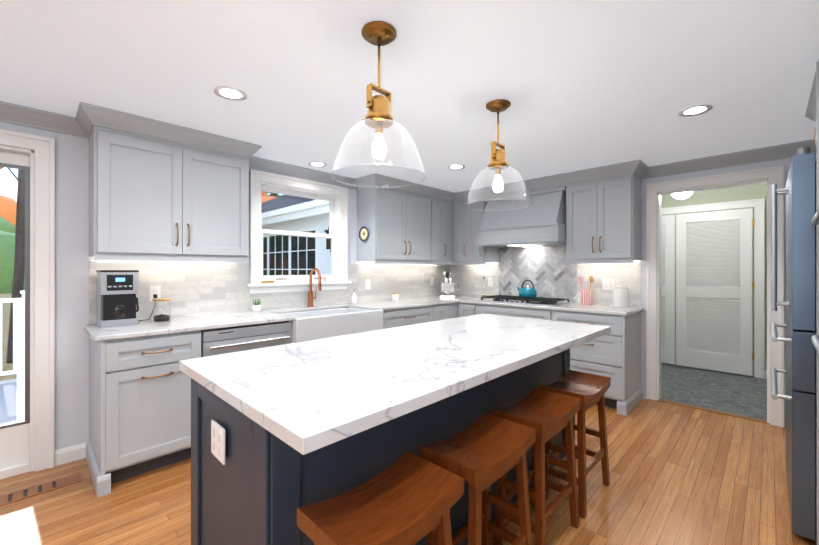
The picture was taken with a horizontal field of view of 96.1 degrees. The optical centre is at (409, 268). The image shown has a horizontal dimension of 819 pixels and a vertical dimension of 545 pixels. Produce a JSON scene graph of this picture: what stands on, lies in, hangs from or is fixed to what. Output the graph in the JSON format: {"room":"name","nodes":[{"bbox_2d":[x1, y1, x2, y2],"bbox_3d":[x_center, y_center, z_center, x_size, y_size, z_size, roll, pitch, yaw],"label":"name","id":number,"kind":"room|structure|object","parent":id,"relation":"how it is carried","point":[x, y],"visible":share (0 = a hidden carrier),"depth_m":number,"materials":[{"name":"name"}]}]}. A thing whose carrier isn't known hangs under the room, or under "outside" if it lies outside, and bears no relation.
{"room":"kitchen","nodes":[
{"label":"kitchen","id":0,"kind":"room"},
{"bbox_2d":[0,122,427,449],"bbox_3d":[-1.939,0.145,2.954,0.150,2.310,7.350,0,0,44],"label":"wall","id":1,"kind":"structure","parent":0,"point":[73,258],"depth_m":2.49,"materials":[{"name":"paint"}]},
{"bbox_2d":[0,152,29,479],"bbox_3d":[-3.115,0.284,1.757,0.140,2.030,1.814,0,0,44],"label":"window panels","id":2,"kind":"object","parent":1,"relation":"attached to","point":[14,448],"visible":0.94,"depth_m":2.36,"materials":[{"name":"clear glass"}]},
{"bbox_2d":[0,129,54,471],"bbox_3d":[-3.099,0.223,1.742,0.180,2.149,2.035,0,0,44],"label":"door frame","id":3,"kind":"structure","parent":1,"relation":"attached to","point":[40,153],"depth_m":2.37,"materials":[{"name":"white wood"}]},
{"bbox_2d":[0,101,91,137],"bbox_3d":[-3.230,-0.957,1.474,0.072,0.104,2.946,0,0,44],"label":"crown molding","id":4,"kind":"structure","parent":1,"relation":"attached to","point":[11,113],"depth_m":2.36,"materials":[{"name":"white wood"}]},
{"bbox_2d":[89,125,248,261],"bbox_3d":[-1.749,-0.503,2.763,0.390,0.895,0.969,0,0,44],"label":"upper cabinet","id":5,"kind":"object","parent":1,"relation":"attached to","point":[152,199],"visible":1,"depth_m":2.58,"materials":[{"name":"grey wood"}]},
{"bbox_2d":[89,261,448,323],"bbox_3d":[-0.809,0.166,3.993,0.010,0.439,4.040,0,0,44],"label":"tile backsplash","id":6,"kind":"structure","parent":1,"relation":"attached to","point":[197,288],"depth_m":3.21,"materials":[{"name":"tile"}]},
{"bbox_2d":[149,286,160,301],"bbox_3d":[-1.946,0.190,2.815,0.006,0.117,0.072,0,0,44],"label":"electrical outlet","id":7,"kind":"object","parent":6,"relation":"attached to","point":[154,290],"visible":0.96,"depth_m":2.81,"materials":[{"name":"white plastic"}]},
{"bbox_2d":[365,279,369,288],"bbox_3d":[-0.486,0.180,4.310,0.006,0.117,0.072,0,0,44],"label":"electrical outlet","id":8,"kind":"object","parent":6,"relation":"attached to","point":[367,283],"visible":1,"depth_m":4.30,"materials":[{"name":"white plastic"}]},
{"bbox_2d":[430,277,433,284],"bbox_3d":[0.311,0.171,5.125,0.006,0.117,0.072,0,0,44],"label":"electrical outlet","id":9,"kind":"object","parent":6,"relation":"attached to","point":[431,280],"visible":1,"depth_m":5.12,"materials":[{"name":"white plastic"}]},
{"bbox_2d":[261,186,335,281],"bbox_3d":[-1.132,-0.334,3.777,0.094,0.915,0.859,0,0,44],"label":"window","id":10,"kind":"structure","parent":1,"relation":"in","point":[329,236],"depth_m":3.80,"materials":[{"name":"clear glass"}]},
{"bbox_2d":[246,169,351,293],"bbox_3d":[-1.113,-0.338,3.760,0.202,1.122,1.132,0,0,44],"label":"window frame","id":11,"kind":"structure","parent":1,"relation":"attached to","point":[340,194],"depth_m":3.63,"materials":[{"name":"white wood"}]},
{"bbox_2d":[261,277,325,282],"bbox_3d":[-1.131,0.110,3.648,0.035,0.049,0.712,0,0,44],"label":"trinkets","id":12,"kind":"object","parent":11,"relation":"on","point":[274,281],"visible":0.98,"depth_m":3.45,"materials":[{"name":"brown wood"}]},
{"bbox_2d":[249,159,363,189],"bbox_3d":[-1.051,-0.956,3.704,0.072,0.104,1.352,0,0,44],"label":"crown molding","id":13,"kind":"structure","parent":1,"relation":"attached to","point":[270,166],"depth_m":3.70,"materials":[{"name":"grey wood"}]},
{"bbox_2d":[284,308,347,315],"bbox_3d":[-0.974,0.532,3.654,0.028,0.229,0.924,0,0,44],"label":"sink","id":14,"kind":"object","parent":1,"relation":"attached to","point":[328,311],"depth_m":3.70,"materials":[{"name":"white ceramic"}]},
{"bbox_2d":[357,185,436,261],"bbox_3d":[-0.139,-0.517,4.440,0.350,0.866,0.975,0,0,44],"label":"upper cabinet","id":15,"kind":"object","parent":1,"relation":"attached to","point":[401,226],"depth_m":4.20,"materials":[{"name":"grey wood"}]},
{"bbox_2d":[359,226,368,240],"bbox_3d":[-0.507,-0.390,4.098,0.166,0.166,0.018,0,0,44],"label":"decorative plate","id":16,"kind":"object","parent":15,"relation":"attached to","point":[363,233],"visible":0.96,"depth_m":4.10,"materials":[{"name":"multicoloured ceramic"}]},
{"bbox_2d":[55,370,766,465],"bbox_3d":[0.253,1.249,2.063,4.230,0.100,8.840,0,0,44],"label":"baseboard","id":17,"kind":"structure","parent":1,"relation":"attached to","point":[70,454],"depth_m":2.48,"materials":[{"name":"white wood"}]},
{"bbox_2d":[437,198,440,261],"bbox_3d":[0.227,-0.517,4.814,0.350,0.866,0.340,0,0,44],"label":"upper cabinet","id":18,"kind":"object","parent":1,"relation":"attached to","point":[438,200],"depth_m":4.73,"materials":[{"name":"grey wood"}]},
{"bbox_2d":[441,199,456,261],"bbox_3d":[0.417,-0.517,4.973,0.400,0.866,0.270,0,0,44],"label":"upper cabinet","id":19,"kind":"object","parent":1,"relation":"attached to","point":[448,208],"depth_m":4.89,"materials":[{"name":"grey wood"}]},
{"bbox_2d":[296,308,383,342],"bbox_3d":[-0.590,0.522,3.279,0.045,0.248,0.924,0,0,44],"label":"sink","id":20,"kind":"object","parent":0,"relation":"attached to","point":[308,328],"depth_m":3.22,"materials":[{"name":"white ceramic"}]},
{"bbox_2d":[0,399,815,544],"bbox_3d":[-0.414,1.349,1.380,4.530,0.100,7.230,0,0,44],"label":"floor","id":21,"kind":"structure","parent":0,"point":[681,475],"depth_m":2.09,"materials":[{"name":"brown wood"}]},
{"bbox_2d":[0,472,82,505],"bbox_3d":[-2.355,1.297,1.983,0.130,0.004,0.880,0,0,44],"label":"floor vent","id":22,"kind":"object","parent":21,"relation":"in","point":[12,497],"visible":1,"depth_m":2.16,"materials":[{"name":"brown wood"}]},
{"bbox_2d":[86,328,187,497],"bbox_3d":[-1.813,0.858,2.522,0.629,0.884,0.529,0,0,44],"label":"base cabinet","id":23,"kind":"object","parent":21,"relation":"on","point":[139,402],"depth_m":2.27,"materials":[{"name":"grey wood"}]},
{"bbox_2d":[84,312,295,343],"bbox_3d":[-1.581,0.401,2.753,0.638,0.030,1.239,0,0,44],"label":"countertop","id":24,"kind":"structure","parent":23,"relation":"on","point":[176,324],"depth_m":2.59,"materials":[{"name":"white stone"}]},
{"bbox_2d":[96,270,156,327],"bbox_3d":[-1.970,0.197,2.604,0.255,0.376,0.359,0,0,44],"label":"coffee maker","id":25,"kind":"object","parent":24,"relation":"on","point":[117,299],"visible":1,"depth_m":2.46,"materials":[{"name":"silver metal"}]},
{"bbox_2d":[152,298,170,321],"bbox_3d":[-1.833,0.303,2.725,0.116,0.163,0.116,0,0,44],"label":"jar","id":26,"kind":"object","parent":24,"relation":"on","point":[161,317],"visible":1,"depth_m":2.70,"materials":[{"name":"clear glass"}]},
{"bbox_2d":[252,298,261,311],"bbox_3d":[-1.371,0.324,3.301,0.083,0.123,0.080,0,0,44],"label":"plant pot","id":27,"kind":"object","parent":24,"relation":"on","point":[256,307],"visible":0.98,"depth_m":3.27,"materials":[{"name":"white ceramic"}]},
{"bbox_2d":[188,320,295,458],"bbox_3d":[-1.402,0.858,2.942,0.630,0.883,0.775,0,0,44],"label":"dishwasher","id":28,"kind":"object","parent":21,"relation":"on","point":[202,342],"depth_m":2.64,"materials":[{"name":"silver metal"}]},
{"bbox_2d":[186,350,569,544],"bbox_3d":[0.094,0.862,2.096,0.784,0.874,2.224,0,0,44],"label":"kitchen island","id":29,"kind":"object","parent":21,"relation":"on","point":[247,488],"depth_m":1.31,"materials":[{"name":"blue wood"}]},
{"bbox_2d":[179,314,610,457],"bbox_3d":[0.194,0.405,2.003,1.010,0.040,2.280,0,0,44],"label":"island countertop","id":30,"kind":"structure","parent":29,"relation":"on","point":[311,396],"depth_m":1.41,"materials":[{"name":"white stone"}]},
{"bbox_2d":[297,451,463,544],"bbox_3d":[-0.070,0.976,1.079,0.243,0.644,0.435,0,0,44],"label":"stool","id":31,"kind":"object","parent":21,"relation":"on","point":[408,498],"visible":1,"depth_m":1.06,"materials":[{"name":"brown wood"}]},
{"bbox_2d":[336,304,439,328],"bbox_3d":[-0.225,0.859,4.149,0.628,0.884,0.914,0,0,44],"label":"base cabinet","id":32,"kind":"object","parent":21,"relation":"on","point":[423,313],"depth_m":3.93,"materials":[{"name":"grey wood"}]},
{"bbox_2d":[348,297,451,307],"bbox_3d":[-0.069,0.402,4.301,0.638,0.030,1.290,0,0,44],"label":"countertop","id":33,"kind":"structure","parent":32,"relation":"on","point":[412,303],"depth_m":4.10,"materials":[{"name":"white stone"}]},
{"bbox_2d":[351,289,356,303],"bbox_3d":[-0.615,0.303,4.087,0.066,0.166,0.066,0,0,44],"label":"soap bottle","id":34,"kind":"object","parent":33,"relation":"on","point":[353,298],"visible":1,"depth_m":4.06,"materials":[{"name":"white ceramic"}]},
{"bbox_2d":[391,293,398,300],"bbox_3d":[-0.175,0.343,4.523,0.094,0.086,0.094,0,0,44],"label":"candle jar","id":35,"kind":"object","parent":33,"relation":"on","point":[395,296],"visible":1,"depth_m":4.48,"materials":[{"name":"white ceramic"}]},
{"bbox_2d":[440,304,443,319],"bbox_3d":[0.147,0.859,4.529,0.628,0.884,0.278,0,0,44],"label":"base cabinet","id":36,"kind":"object","parent":21,"relation":"on","point":[441,305],"depth_m":4.33,"materials":[{"name":"grey wood"}]},
{"bbox_2d":[444,300,463,319],"bbox_3d":[0.324,0.859,4.666,0.690,0.884,0.280,0,0,44],"label":"base cabinet","id":37,"kind":"object","parent":21,"relation":"on","point":[456,309],"depth_m":4.51,"materials":[{"name":"grey wood"}]},
{"bbox_2d":[464,300,471,315],"bbox_3d":[0.946,0.859,4.665,0.365,0.884,0.628,0,0,44],"label":"base cabinet","id":38,"kind":"object","parent":21,"relation":"on","point":[467,307],"depth_m":4.47,"materials":[{"name":"grey wood"}]},
{"bbox_2d":[420,413,535,544],"bbox_3d":[0.278,0.977,1.435,0.243,0.644,0.435,0,0,44],"label":"stool","id":39,"kind":"object","parent":21,"relation":"on","point":[482,453],"visible":0.98,"depth_m":1.44,"materials":[{"name":"brown wood"}]},
{"bbox_2d":[472,304,543,319],"bbox_3d":[1.323,0.859,4.296,0.940,0.884,0.628,0,0,44],"label":"base cabinet","id":40,"kind":"object","parent":21,"relation":"on","point":[514,310],"depth_m":4.08,"materials":[{"name":"grey wood"}]},
{"bbox_2d":[492,388,579,544],"bbox_3d":[0.626,0.977,1.791,0.243,0.644,0.435,0,0,44],"label":"stool","id":41,"kind":"object","parent":21,"relation":"on","point":[546,415],"visible":0.9,"depth_m":1.73,"materials":[{"name":"brown wood"}]},
{"bbox_2d":[540,370,610,518],"bbox_3d":[0.973,0.977,2.147,0.243,0.644,0.435,0,0,44],"label":"stool","id":42,"kind":"object","parent":21,"relation":"on","point":[588,390],"visible":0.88,"depth_m":2.07,"materials":[{"name":"brown wood"}]},
{"bbox_2d":[544,308,645,415],"bbox_3d":[1.889,0.858,3.742,0.775,0.884,0.629,0,0,44],"label":"base cabinet","id":43,"kind":"object","parent":21,"relation":"on","point":[619,354],"depth_m":3.44,"materials":[{"name":"grey wood"}]},
{"bbox_2d":[432,296,639,315],"bbox_3d":[1.261,0.402,4.350,2.473,0.030,0.638,0,0,44],"label":"countertop","id":44,"kind":"structure","parent":43,"relation":"on","point":[471,299],"depth_m":3.96,"materials":[{"name":"white stone"}]},
{"bbox_2d":[439,270,458,297],"bbox_3d":[0.528,0.202,5.061,0.321,0.370,0.341,0,0,44],"label":"stand mixer","id":45,"kind":"object","parent":44,"relation":"on","point":[447,288],"visible":1,"depth_m":4.94,"materials":[{"name":"silver metal"}]},
{"bbox_2d":[517,280,536,297],"bbox_3d":[1.397,0.233,4.399,0.242,0.208,0.204,0,0,44],"label":"kettle","id":46,"kind":"object","parent":44,"relation":"on","point":[527,291],"visible":1,"depth_m":4.32,"materials":[{"name":"metal"}]},
{"bbox_2d":[578,276,593,304],"bbox_3d":[1.909,0.230,3.969,0.146,0.312,0.120,0,0,44],"label":"utensil crock","id":47,"kind":"object","parent":44,"relation":"on","point":[586,296],"visible":1,"depth_m":3.93,"materials":[{"name":"pink ceramic"}]},
{"bbox_2d":[613,284,628,307],"bbox_3d":[2.140,0.269,3.730,0.140,0.233,0.140,0,0,44],"label":"canister","id":48,"kind":"object","parent":44,"relation":"on","point":[620,295],"visible":1,"depth_m":3.68,"materials":[{"name":"ceramic"}]},
{"bbox_2d":[771,147,815,540],"bbox_3d":[2.397,0.353,1.838,0.844,1.852,0.904,0,0,44],"label":"fridge","id":49,"kind":"object","parent":21,"relation":"on","point":[799,190],"visible":0.98,"depth_m":1.74,"materials":[{"name":"silver metal"}]},
{"bbox_2d":[811,61,818,544],"bbox_3d":[2.131,0.174,1.481,0.725,2.250,1.830,0,0,44],"label":"panel","id":50,"kind":"object","parent":21,"relation":"on","point":[815,338],"visible":1,"depth_m":1.69,"materials":[{"name":"grey wood"}]},
{"bbox_2d":[0,0,818,195],"bbox_3d":[0.236,-1.061,2.047,4.530,0.100,9.090,0,0,44],"label":"ceiling","id":51,"kind":"structure","parent":0,"point":[582,84],"depth_m":1.91,"materials":[{"name":"paint"}]},
{"bbox_2d":[76,102,263,162],"bbox_3d":[-1.624,-0.957,2.640,0.072,0.104,1.113,0,0,44],"label":"crown molding","id":52,"kind":"structure","parent":51,"relation":"attached to","point":[85,120],"depth_m":2.54,"materials":[{"name":"grey wood"}]},
{"bbox_2d":[214,86,246,100],"bbox_3d":[-1.027,-1.006,2.113,0.174,0.006,0.174,0,0,44],"label":"recessed light","id":53,"kind":"object","parent":51,"relation":"in","point":[230,93],"visible":1,"depth_m":2.11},
{"bbox_2d":[308,161,326,166],"bbox_3d":[-0.885,-1.005,3.540,0.174,0.006,0.174,0,0,44],"label":"recessed light","id":54,"kind":"object","parent":51,"relation":"in","point":[317,164],"visible":0.96,"depth_m":3.55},
{"bbox_2d":[331,21,425,187],"bbox_3d":[-0.130,-0.699,1.572,0.405,0.620,0.405,0,0,44],"label":"pendant light","id":55,"kind":"object","parent":51,"relation":"hanging from","point":[378,117],"visible":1,"depth_m":1.54,"materials":[{"name":"clear glass"}]},
{"bbox_2d":[368,173,455,201],"bbox_3d":[0.090,-0.955,4.395,0.072,0.104,1.375,0,0,44],"label":"crown molding","id":56,"kind":"structure","parent":51,"relation":"attached to","point":[419,189],"depth_m":4.30,"materials":[{"name":"grey wood"}]},
{"bbox_2d":[447,164,464,169],"bbox_3d":[0.461,-1.005,3.637,0.174,0.006,0.174,0,0,44],"label":"recessed light","id":57,"kind":"object","parent":51,"relation":"in","point":[455,167],"visible":0.98,"depth_m":3.64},
{"bbox_2d":[465,99,531,210],"bbox_3d":[0.545,-0.699,2.263,0.405,0.620,0.405,0,0,44],"label":"pendant light","id":58,"kind":"object","parent":51,"relation":"hanging from","point":[498,163],"visible":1,"depth_m":2.23,"materials":[{"name":"clear glass"}]},
{"bbox_2d":[456,159,643,201],"bbox_3d":[1.364,-0.956,4.181,2.193,0.104,0.072,0,0,44],"label":"crown molding","id":59,"kind":"structure","parent":51,"relation":"attached to","point":[636,167],"depth_m":3.89,"materials":[{"name":"grey wood"}]},
{"bbox_2d":[678,104,712,116],"bbox_3d":[1.816,-1.006,2.341,0.174,0.006,0.174,0,0,44],"label":"recessed light","id":60,"kind":"object","parent":51,"relation":"in","point":[695,110],"visible":1,"depth_m":2.34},
{"bbox_2d":[805,59,818,120],"bbox_3d":[1.929,-0.957,1.679,0.072,0.104,1.974,0,0,44],"label":"crown molding","id":61,"kind":"structure","parent":51,"relation":"attached to","point":[811,107],"depth_m":2.19,"materials":[{"name":"grey wood"}]},
{"bbox_2d":[457,154,815,426],"bbox_3d":[2.208,0.145,3.957,4.380,2.310,0.120,0,0,44],"label":"wall","id":62,"kind":"structure","parent":0,"point":[786,162],"depth_m":3.35,"materials":[{"name":"paint"}]},
{"bbox_2d":[457,201,460,261],"bbox_3d":[0.818,-0.517,4.987,0.295,0.866,0.351,0,0,44],"label":"upper cabinet","id":63,"kind":"object","parent":62,"relation":"attached to","point":[458,202],"depth_m":4.90,"materials":[{"name":"grey wood"}]},
{"bbox_2d":[461,199,500,261],"bbox_3d":[0.951,-0.517,4.857,0.314,0.866,0.351,0,0,44],"label":"upper cabinet","id":64,"kind":"object","parent":62,"relation":"attached to","point":[469,253],"depth_m":4.78,"materials":[{"name":"grey wood"}]},
{"bbox_2d":[473,184,565,247],"bbox_3d":[1.356,-0.582,4.329,1.001,0.584,0.534,0,0,44],"label":"range hood","id":65,"kind":"object","parent":62,"relation":"attached to","point":[541,223],"depth_m":4.16,"materials":[{"name":"grey wood"}]},
{"bbox_2d":[449,245,640,306],"bbox_3d":[1.478,0.052,4.577,2.430,0.668,0.010,0,0,44],"label":"tile backsplash","id":66,"kind":"structure","parent":62,"relation":"attached to","point":[546,267],"depth_m":4.43,"materials":[{"name":"tile"}]},
{"bbox_2d":[488,278,492,285],"bbox_3d":[1.088,0.176,4.943,0.072,0.117,0.006,0,0,44],"label":"electrical outlet","id":67,"kind":"object","parent":66,"relation":"attached to","point":[490,281],"visible":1,"depth_m":4.94,"materials":[{"name":"white plastic"}]},
{"bbox_2d":[602,279,614,289],"bbox_3d":[2.125,0.165,3.930,0.118,0.117,0.006,0,0,44],"label":"electrical outlet","id":68,"kind":"object","parent":66,"relation":"attached to","point":[608,284],"visible":0.96,"depth_m":3.93,"materials":[{"name":"white plastic"}]},
{"bbox_2d":[565,174,641,261],"bbox_3d":[2.008,-0.517,3.825,0.631,0.866,0.351,0,0,44],"label":"upper cabinet","id":69,"kind":"object","parent":62,"relation":"attached to","point":[594,221],"depth_m":3.66,"materials":[{"name":"grey wood"}]},
{"bbox_2d":[657,399,769,423],"bbox_3d":[2.752,1.297,3.380,0.796,0.006,0.065,0,0,44],"label":"threshold","id":70,"kind":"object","parent":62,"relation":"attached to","point":[717,411],"depth_m":3.34,"materials":[{"name":"brown wood"}]},
{"bbox_2d":[646,165,783,427],"bbox_3d":[2.775,0.227,3.403,0.963,2.142,0.177,0,0,44],"label":"door frame","id":71,"kind":"structure","parent":62,"relation":"attached to","point":[770,175],"depth_m":3.33,"materials":[{"name":"white wood"}]},
{"bbox_2d":[636,139,815,179],"bbox_3d":[2.958,-0.956,3.078,1.775,0.104,0.090,0,0,44],"label":"crown molding","id":72,"kind":"structure","parent":62,"relation":"attached to","point":[783,151],"depth_m":3.23,"materials":[{"name":"grey wood"}]},
{"bbox_2d":[661,363,766,419],"bbox_3d":[3.127,1.351,4.275,3.250,0.098,1.860,0,0,44],"label":"floor","id":73,"kind":"structure","parent":0,"point":[742,395],"depth_m":3.94,"materials":[{"name":"grey tile"}]},
{"bbox_2d":[661,184,766,376],"bbox_3d":[3.742,0.146,4.905,3.250,2.310,0.100,0,0,44],"label":"wall","id":74,"kind":"structure","parent":0,"point":[759,191],"depth_m":4.60,"materials":[{"name":"beige paint"}]},
{"bbox_2d":[661,208,753,375],"bbox_3d":[3.591,0.280,4.951,1.530,2.018,0.040,0,0,44],"label":"doors","id":75,"kind":"structure","parent":74,"relation":"in","point":[714,290],"depth_m":4.71,"materials":[{"name":"white wood"}]},
{"bbox_2d":[661,198,764,378],"bbox_3d":[3.588,0.233,4.962,1.730,2.135,0.033,0,0,44],"label":"door frame","id":76,"kind":"structure","parent":74,"relation":"attached to","point":[758,205],"depth_m":4.40,"materials":[{"name":"white wood"}]},
{"label":"outside","id":77,"kind":"structure","parent":0,"visible":0},
{"bbox_2d":[0,293,16,380],"bbox_3d":[-26.408,1.989,25.565,66.440,0.150,80.000,0,0,44],"label":"ground","id":78,"kind":"structure","parent":77,"point":[6,308],"depth_m":10.51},
{"bbox_2d":[0,291,24,424],"bbox_3d":[-4.924,1.089,2.405,3.345,1.620,4.907,0,0,44],"label":"deck","id":79,"kind":"object","parent":78,"relation":"on","point":[18,402],"depth_m":3.56,"materials":[{"name":"white paint"}]},
{"bbox_2d":[0,167,281,363],"bbox_3d":[-26.663,-6.535,22.493,52.196,21.191,59.105,0,0,44],"label":"trees","id":80,"kind":"object","parent":78,"relation":"on","point":[8,248],"depth_m":20.49,"materials":[{"name":"green plant"}]},
{"bbox_2d":[261,195,330,274],"bbox_3d":[-1.867,-0.696,9.196,8.430,5.200,4.420,0,0,44],"label":"house","id":81,"kind":"structure","parent":78,"relation":"on","point":[272,258],"depth_m":6.83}
]}

